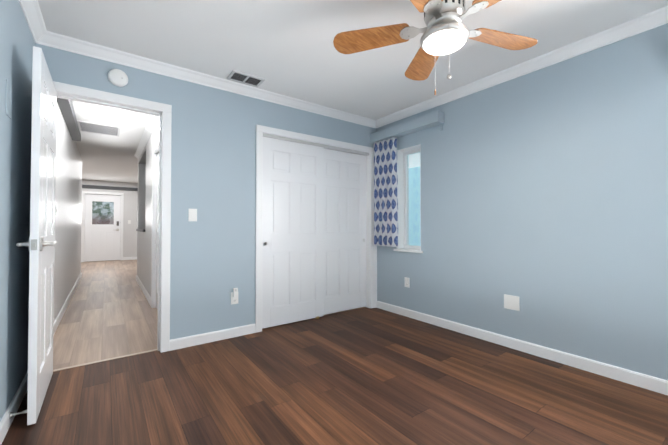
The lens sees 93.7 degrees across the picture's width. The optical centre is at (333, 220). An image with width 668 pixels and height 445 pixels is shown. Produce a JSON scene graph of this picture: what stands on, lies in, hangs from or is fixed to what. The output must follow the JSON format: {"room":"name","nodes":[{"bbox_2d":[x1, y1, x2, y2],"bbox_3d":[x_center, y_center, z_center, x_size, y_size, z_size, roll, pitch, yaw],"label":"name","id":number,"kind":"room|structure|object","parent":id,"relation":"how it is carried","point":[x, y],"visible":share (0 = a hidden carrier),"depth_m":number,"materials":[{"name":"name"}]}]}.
{"room":"empty bedroom","nodes":[
{"label":"empty bedroom","id":0,"kind":"room"},
{"bbox_2d":[0,0,81,420],"bbox_3d":[-2.543,-0.111,2.677,0.120,2.460,9.670,1,-1,-36],"label":"wall","id":1,"kind":"structure","parent":0,"point":[17,43],"depth_m":1.90,"materials":[{"name":"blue paint"}]},
{"bbox_2d":[5,79,11,118],"bbox_3d":[-1.706,-0.638,1.642,0.006,0.180,0.100,1,-1,-36],"label":"light switch","id":2,"kind":"object","parent":1,"relation":"attached to","point":[8,104],"visible":1,"depth_m":1.63,"materials":[{"name":"blue paint"}]},
{"bbox_2d":[0,371,27,444],"bbox_3d":[-0.920,1.040,0.543,0.015,0.090,4.100,1,-1,-36],"label":"baseboard","id":3,"kind":"structure","parent":1,"relation":"attached to","point":[5,423],"depth_m":1.75,"materials":[{"name":"white wood"}]},
{"bbox_2d":[9,410,26,418],"bbox_3d":[-1.710,1.044,1.700,0.069,0.032,0.031,1,-1,-36],"label":"door stop","id":4,"kind":"object","parent":3,"relation":"attached to","point":[12,414],"visible":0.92,"depth_m":1.69,"materials":[{"name":"silver metal"}]},
{"bbox_2d":[18,0,49,45],"bbox_3d":[-0.898,-1.334,0.597,0.070,0.080,4.100,1,-1,-36],"label":"crown molding","id":5,"kind":"structure","parent":1,"relation":"attached to","point":[40,33],"depth_m":2.05,"materials":[{"name":"white wood"}]},
{"bbox_2d":[16,46,56,425],"bbox_3d":[-1.833,0.074,1.984,0.157,2.043,0.733,1,-1,-36],"label":"door","id":6,"kind":"structure","parent":1,"relation":"in","point":[41,243],"depth_m":1.77,"materials":[{"name":"white wood"}]},
{"bbox_2d":[53,273,81,335],"bbox_3d":[-3.764,1.101,4.453,0.015,0.090,5.330,1,-1,-36],"label":"baseboard","id":7,"kind":"structure","parent":1,"relation":"attached to","point":[66,303],"depth_m":3.97,"materials":[{"name":"white wood"}]},
{"bbox_2d":[57,98,80,140],"bbox_3d":[-3.024,-1.278,3.544,0.100,0.100,2.930,1,-1,-36],"label":"crown molding","id":8,"kind":"structure","parent":1,"relation":"attached to","point":[67,111],"depth_m":3.74,"materials":[{"name":"white wood"}]},
{"bbox_2d":[82,179,137,256],"bbox_3d":[-7.213,-0.004,9.536,4.800,2.460,0.120,1,-1,-36],"label":"wall","id":9,"kind":"structure","parent":0,"point":[130,210],"depth_m":9.95,"materials":[{"name":"grey paint"}]},
{"bbox_2d":[84,194,120,261],"bbox_3d":[-7.091,0.205,9.612,0.884,2.020,0.165,1,-1,-36],"label":"hall door","id":10,"kind":"structure","parent":9,"relation":"in","point":[101,242],"depth_m":9.58,"materials":[{"name":"white wood"}]},
{"bbox_2d":[81,191,123,261],"bbox_3d":[-7.090,0.172,9.611,1.030,2.110,0.138,1,-1,-36],"label":"door frame","id":11,"kind":"structure","parent":9,"relation":"attached to","point":[82,223],"depth_m":9.46,"materials":[{"name":"white wood"}]},
{"bbox_2d":[82,185,137,190],"bbox_3d":[-7.169,-1.025,9.491,4.800,0.100,0.030,1,-1,-36],"label":"trim","id":12,"kind":"structure","parent":9,"relation":"attached to","point":[109,187],"depth_m":9.66,"materials":[{"name":"grey wood"}]},
{"bbox_2d":[123,257,136,259],"bbox_3d":[-5.936,1.194,10.363,1.740,0.090,0.015,1,-1,-36],"label":"baseboard","id":13,"kind":"structure","parent":9,"relation":"attached to","point":[124,258],"depth_m":9.95,"materials":[{"name":"white wood"}]},
{"bbox_2d":[137,120,158,296],"bbox_3d":[-2.653,-0.081,4.612,0.120,2.460,4.250,1,-1,-36],"label":"wall","id":14,"kind":"structure","parent":0,"point":[144,217],"depth_m":4.88,"materials":[{"name":"grey paint"}]},
{"bbox_2d":[136,275,150,305],"bbox_3d":[-3.193,1.113,5.221,0.015,0.090,2.600,1,-1,-36],"label":"baseboard","id":15,"kind":"structure","parent":14,"relation":"attached to","point":[142,287],"depth_m":4.92,"materials":[{"name":"white wood"}]},
{"bbox_2d":[134,115,158,159],"bbox_3d":[-2.694,-1.273,4.526,0.070,0.080,4.130,1,-1,-36],"label":"crown molding","id":16,"kind":"structure","parent":14,"relation":"attached to","point":[151,124],"depth_m":4.58,"materials":[{"name":"white wood"}]},
{"bbox_2d":[151,139,158,307],"bbox_3d":[-2.154,0.083,3.909,0.138,2.110,0.770,1,-1,-36],"label":"door frame","id":17,"kind":"structure","parent":14,"relation":"attached to","point":[154,243],"depth_m":4.14,"materials":[{"name":"white wood"}]},
{"bbox_2d":[156,152,158,309],"bbox_3d":[-2.157,0.116,3.906,0.035,2.020,0.624,1,-1,-36],"label":"hall door","id":18,"kind":"structure","parent":14,"relation":"in","point":[157,208],"depth_m":4.07,"materials":[{"name":"white wood"}]},
{"bbox_2d":[35,43,375,339],"bbox_3d":[-0.821,-0.103,3.243,3.330,2.460,0.120,1,-1,-36],"label":"wall","id":19,"kind":"structure","parent":0,"point":[213,183],"depth_m":2.92,"materials":[{"name":"blue paint"}]},
{"bbox_2d":[53,81,171,352],"bbox_3d":[-1.814,0.051,2.518,0.875,2.130,0.156,1,-1,-36],"label":"door frame","id":20,"kind":"structure","parent":19,"relation":"attached to","point":[165,110],"depth_m":2.68,"materials":[{"name":"white wood"}]},
{"bbox_2d":[108,69,127,86],"bbox_3d":[-1.725,-1.149,2.504,0.136,0.136,0.036,1,-1,-36],"label":"smoke detector","id":21,"kind":"object","parent":19,"relation":"attached to","point":[118,77],"visible":1,"depth_m":2.49,"materials":[{"name":"white plastic"}]},
{"bbox_2d":[188,209,196,220],"bbox_3d":[-1.276,-0.054,2.829,0.072,0.115,0.012,1,-1,-36],"label":"light switch","id":22,"kind":"object","parent":19,"relation":"attached to","point":[192,214],"visible":1,"depth_m":2.83,"materials":[{"name":"white plastic"}]},
{"bbox_2d":[46,32,373,127],"bbox_3d":[-0.765,-1.294,3.185,3.150,0.080,0.070,1,-1,-36],"label":"crown molding","id":23,"kind":"structure","parent":19,"relation":"attached to","point":[58,41],"depth_m":2.79,"materials":[{"name":"white wood"}]},
{"bbox_2d":[170,324,255,350],"bbox_3d":[-1.107,1.078,2.932,0.775,0.090,0.015,1,-1,-36],"label":"baseboard","id":24,"kind":"structure","parent":19,"relation":"attached to","point":[193,340],"depth_m":2.90,"materials":[{"name":"white wood"}]},
{"bbox_2d":[231,292,237,304],"bbox_3d":[-0.965,0.749,3.045,0.072,0.115,0.009,1,-1,-36],"label":"electrical outlet","id":25,"kind":"object","parent":19,"relation":"attached to","point":[234,300],"visible":0.69,"depth_m":3.04,"materials":[{"name":"white plastic"}]},
{"bbox_2d":[233,288,237,296],"bbox_3d":[-0.954,0.692,3.031,0.040,0.085,0.028,1,-1,-36],"label":"air freshener","id":26,"kind":"object","parent":25,"relation":"attached to","point":[235,292],"visible":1,"depth_m":3.02,"materials":[{"name":"white plastic"}]},
{"bbox_2d":[255,125,374,332],"bbox_3d":[-0.170,0.105,3.713,1.540,2.060,0.120,1,-1,-36],"label":"door frame","id":27,"kind":"structure","parent":19,"relation":"attached to","point":[368,231],"depth_m":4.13,"materials":[{"name":"white wood"}]},
{"bbox_2d":[263,133,368,155],"bbox_3d":[-0.170,-0.890,3.728,1.500,0.030,0.093,1,-1,-36],"label":"track","id":28,"kind":"object","parent":19,"relation":"attached to","point":[320,145],"visible":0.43,"depth_m":3.68,"materials":[{"name":"grey metal"}]},
{"bbox_2d":[262,137,323,328],"bbox_3d":[-0.448,0.115,3.488,0.780,2.005,0.034,1,-1,-36],"label":"closet door","id":29,"kind":"structure","parent":28,"relation":"hanging from","point":[293,226],"depth_m":3.46,"materials":[{"name":"white wood"}]},
{"bbox_2d":[323,149,365,314],"bbox_3d":[0.106,0.122,3.940,0.780,2.005,0.034,1,-1,-36],"label":"closet door","id":30,"kind":"structure","parent":28,"relation":"hanging from","point":[344,258],"depth_m":3.94,"materials":[{"name":"white wood"}]},
{"bbox_2d":[375,246,376,307],"bbox_3d":[0.549,0.087,4.152,0.040,2.110,0.018,1,-1,-36],"label":"trim","id":31,"kind":"structure","parent":19,"relation":"attached to","point":[375,275],"depth_m":4.13,"materials":[{"name":"white wood"}]},
{"bbox_2d":[1,259,667,444],"bbox_3d":[-3.024,1.197,4.483,5.850,0.100,13.190,1,-1,-36],"label":"floor","id":32,"kind":"structure","parent":0,"point":[369,376],"depth_m":2.06,"materials":[{"name":"brown wood"}]},
{"bbox_2d":[53,349,157,371],"bbox_3d":[-1.817,1.124,2.518,0.720,0.024,0.030,1,-1,-36],"label":"trim","id":33,"kind":"structure","parent":32,"relation":"on","point":[103,360],"depth_m":2.50,"materials":[{"name":"beige wood"}]},
{"bbox_2d":[38,0,667,182],"bbox_3d":[-3.024,-1.363,4.523,5.850,0.100,13.190,1,-1,-36],"label":"ceiling","id":34,"kind":"structure","parent":0,"point":[285,47],"depth_m":2.36,"materials":[{"name":"white paint"}]},
{"bbox_2d":[77,120,119,136],"bbox_3d":[-3.332,-1.308,4.452,0.470,0.012,0.540,1,-1,-36],"label":"ceiling vent","id":35,"kind":"object","parent":34,"relation":"in","point":[91,127],"visible":1,"depth_m":4.43,"materials":[{"name":"grey metal"}]},
{"bbox_2d":[227,70,264,86],"bbox_3d":[-0.826,-1.331,2.937,0.300,0.012,0.190,1,-1,-36],"label":"ceiling vent","id":36,"kind":"object","parent":34,"relation":"in","point":[244,78],"visible":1,"depth_m":2.93,"materials":[{"name":"grey metal"}]},
{"bbox_2d":[333,0,536,94],"bbox_3d":[0.681,-1.028,1.798,1.304,0.655,1.252,1,-1,-36],"label":"ceiling fan","id":37,"kind":"object","parent":34,"relation":"hanging from","point":[446,31],"visible":1,"depth_m":1.89,"materials":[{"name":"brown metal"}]},
{"bbox_2d":[376,23,667,379],"bbox_3d":[1.655,-0.109,2.856,0.220,2.460,5.020,1,-1,-36],"label":"wall","id":38,"kind":"structure","parent":0,"point":[544,195],"depth_m":2.50,"materials":[{"name":"blue paint"}]},
{"bbox_2d":[404,277,409,287],"bbox_3d":[0.868,0.730,3.730,0.009,0.115,0.072,1,-1,-36],"label":"electrical outlet","id":39,"kind":"object","parent":38,"relation":"attached to","point":[407,281],"visible":1,"depth_m":3.72,"materials":[{"name":"white plastic"}]},
{"bbox_2d":[370,111,443,143],"bbox_3d":[0.823,-1.058,3.730,0.115,0.185,1.049,1,-1,-36],"label":"valance","id":40,"kind":"object","parent":38,"relation":"attached to","point":[429,120],"visible":0.98,"depth_m":3.58,"materials":[{"name":"blue paint"}]},
{"bbox_2d":[373,137,397,246],"bbox_3d":[0.640,-0.354,3.967,0.079,1.346,0.409,1,-1,-36],"label":"curtain","id":41,"kind":"object","parent":40,"relation":"hanging from","point":[385,198],"visible":1,"depth_m":3.94,"materials":[{"name":"blue fabric"}]},
{"bbox_2d":[393,144,422,252],"bbox_3d":[0.975,-0.251,3.801,0.272,1.255,0.435,1,-1,-36],"label":"window","id":42,"kind":"structure","parent":38,"relation":"in","point":[403,161],"depth_m":3.92,"materials":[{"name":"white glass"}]},
{"bbox_2d":[504,294,519,310],"bbox_3d":[1.570,0.720,2.768,0.006,0.125,0.130,1,-1,-36],"label":"electrical outlet plate","id":43,"kind":"object","parent":38,"relation":"attached to","point":[511,302],"visible":1,"depth_m":2.77,"materials":[{"name":"white plastic"}]},
{"bbox_2d":[374,6,667,127],"bbox_3d":[1.738,-1.304,2.514,0.070,0.080,4.100,1,-1,-36],"label":"crown molding","id":44,"kind":"structure","parent":38,"relation":"attached to","point":[659,17],"depth_m":2.54,"materials":[{"name":"white wood"}]},
{"bbox_2d":[376,301,667,394],"bbox_3d":[1.761,1.071,2.494,0.015,0.090,4.100,1,-1,-36],"label":"baseboard","id":45,"kind":"structure","parent":38,"relation":"attached to","point":[648,382],"depth_m":2.54,"materials":[{"name":"white wood"}]},
{"bbox_3d":[2.117,1.201,3.493,1.300,0.100,9.000,1,-1,-36],"label":"ground","id":46,"kind":"structure","parent":0,"visible":0},
{"bbox_2d":[409,166,420,245],"bbox_3d":[2.683,-0.412,3.930,0.100,3.300,9.000,1,-1,-36],"label":"wall","id":47,"kind":"structure","parent":46,"relation":"on","point":[413,209],"depth_m":5.56,"materials":[{"name":"blue paint"}]},
{"bbox_2d":[409,153,419,167],"bbox_3d":[2.117,-1.028,3.528,1.300,0.080,9.000,1,-1,-36],"label":"soffit","id":48,"kind":"structure","parent":47,"relation":"attached to","point":[417,161],"depth_m":4.99,"materials":[{"name":"white"}]},
{"label":"outside","id":49,"kind":"structure","parent":0,"visible":0},
{"bbox_2d":[92,194,120,223],"bbox_3d":[-7.456,-0.067,10.041,3.800,2.600,0.020,1,-1,-36],"label":"window","id":50,"kind":"structure","parent":49,"point":[97,215],"depth_m":10.05,"materials":[{"name":"glass"}]}
]}

